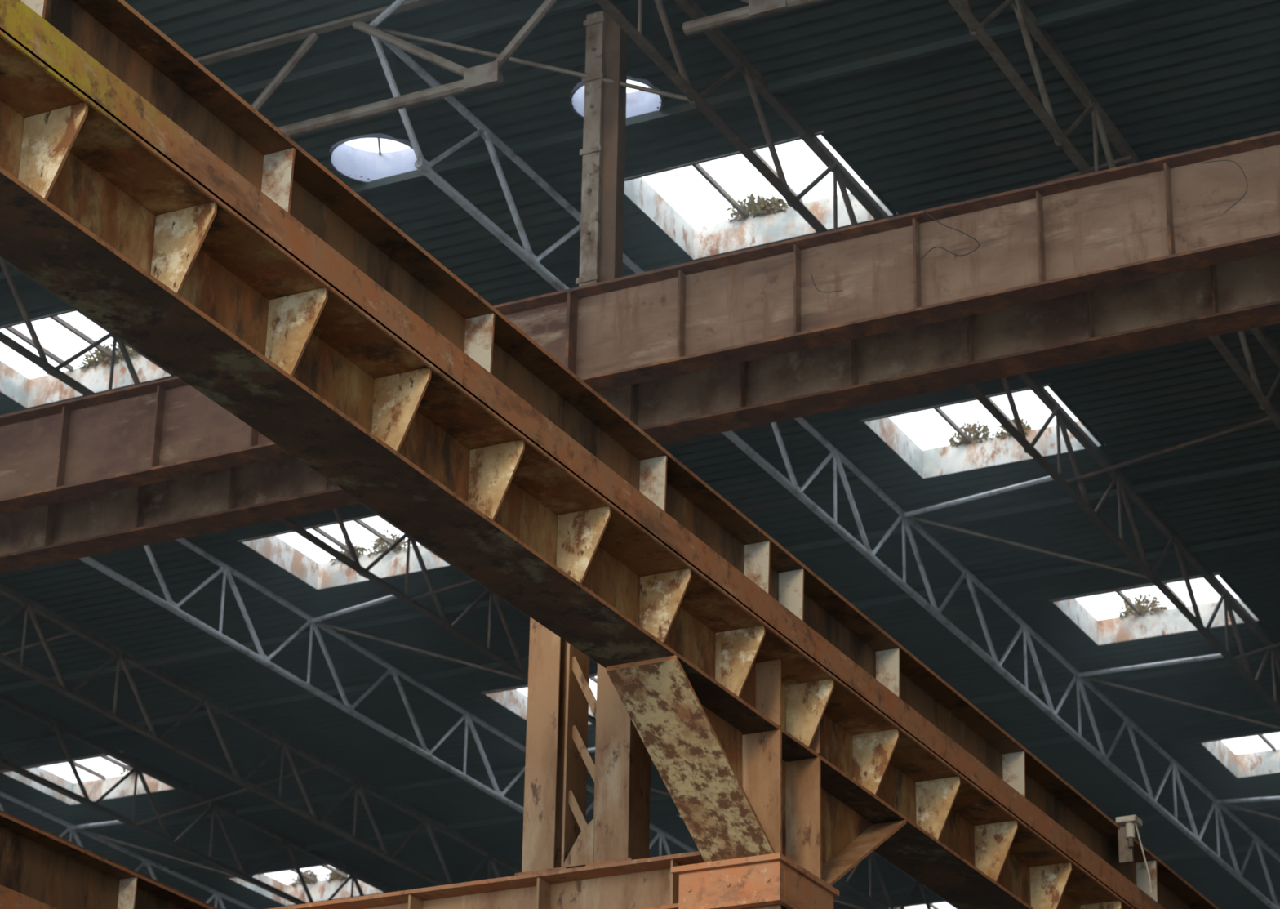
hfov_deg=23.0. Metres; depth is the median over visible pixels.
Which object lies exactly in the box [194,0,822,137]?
roof truss
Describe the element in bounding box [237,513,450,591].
window
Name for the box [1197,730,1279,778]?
window
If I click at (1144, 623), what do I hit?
window
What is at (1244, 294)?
girder
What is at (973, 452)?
window
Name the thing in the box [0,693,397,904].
roof truss
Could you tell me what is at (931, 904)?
window
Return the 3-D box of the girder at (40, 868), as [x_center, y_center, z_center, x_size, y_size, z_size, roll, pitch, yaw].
[-3.809,9.159,28.866,0.950,10.030,42.000,-11,-27,25]
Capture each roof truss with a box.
[0,256,958,908]
[0,582,521,885]
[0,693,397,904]
[0,791,255,908]
[78,537,696,856]
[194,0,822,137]
[370,35,1279,908]
[595,0,1279,715]
[947,0,1279,430]
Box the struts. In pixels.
[0,0,1279,908]
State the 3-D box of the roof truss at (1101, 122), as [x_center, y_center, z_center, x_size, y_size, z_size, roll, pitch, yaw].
[10.235,2.352,38.667,0.175,1.003,62.396,-11,-27,25]
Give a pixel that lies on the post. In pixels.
(603, 151)
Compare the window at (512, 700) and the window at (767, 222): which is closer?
the window at (767, 222)
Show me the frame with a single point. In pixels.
(619, 872)
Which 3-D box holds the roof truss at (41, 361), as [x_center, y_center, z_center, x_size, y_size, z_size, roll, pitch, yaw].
[0.833,4.185,43.133,0.175,1.003,62.396,-11,-27,25]
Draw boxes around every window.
[0,308,172,408]
[0,750,191,805]
[225,861,399,906]
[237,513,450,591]
[481,672,597,725]
[624,130,898,261]
[859,382,1106,479]
[887,900,945,908]
[1048,571,1263,646]
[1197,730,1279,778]
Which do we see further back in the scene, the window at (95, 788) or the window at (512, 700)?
the window at (95, 788)
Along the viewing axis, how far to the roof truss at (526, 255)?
36.04 m
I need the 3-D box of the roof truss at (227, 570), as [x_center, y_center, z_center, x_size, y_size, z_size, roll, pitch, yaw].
[1.628,7.203,49.740,0.084,0.976,48.746,-11,-27,25]
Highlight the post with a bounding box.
[575,8,627,286]
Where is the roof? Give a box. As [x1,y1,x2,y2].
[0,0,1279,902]
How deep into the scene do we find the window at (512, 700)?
42.96 m
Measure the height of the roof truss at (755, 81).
1.003 m
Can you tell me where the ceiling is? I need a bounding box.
[0,0,1279,908]
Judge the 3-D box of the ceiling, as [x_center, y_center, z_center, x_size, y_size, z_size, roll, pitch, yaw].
[-4.673,4.415,45.145,76.000,0.028,72.000,-11,-27,25]
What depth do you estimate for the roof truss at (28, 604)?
42.83 m
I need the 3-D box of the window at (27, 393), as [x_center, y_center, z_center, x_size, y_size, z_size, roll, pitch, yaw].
[-6.079,-1.259,33.297,2.200,0.628,1.903,-11,-27,25]
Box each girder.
[0,0,1218,908]
[0,130,1279,514]
[0,251,1279,573]
[0,809,217,908]
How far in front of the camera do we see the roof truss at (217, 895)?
49.13 m
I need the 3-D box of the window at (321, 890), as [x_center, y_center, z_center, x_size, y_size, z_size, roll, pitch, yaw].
[-5.255,6.710,50.929,2.200,0.577,1.867,-11,-27,25]
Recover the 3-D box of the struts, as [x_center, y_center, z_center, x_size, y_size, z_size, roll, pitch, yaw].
[-1.736,5.799,46.759,45.479,0.918,44.117,-11,-27,25]
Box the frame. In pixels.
[269,617,704,908]

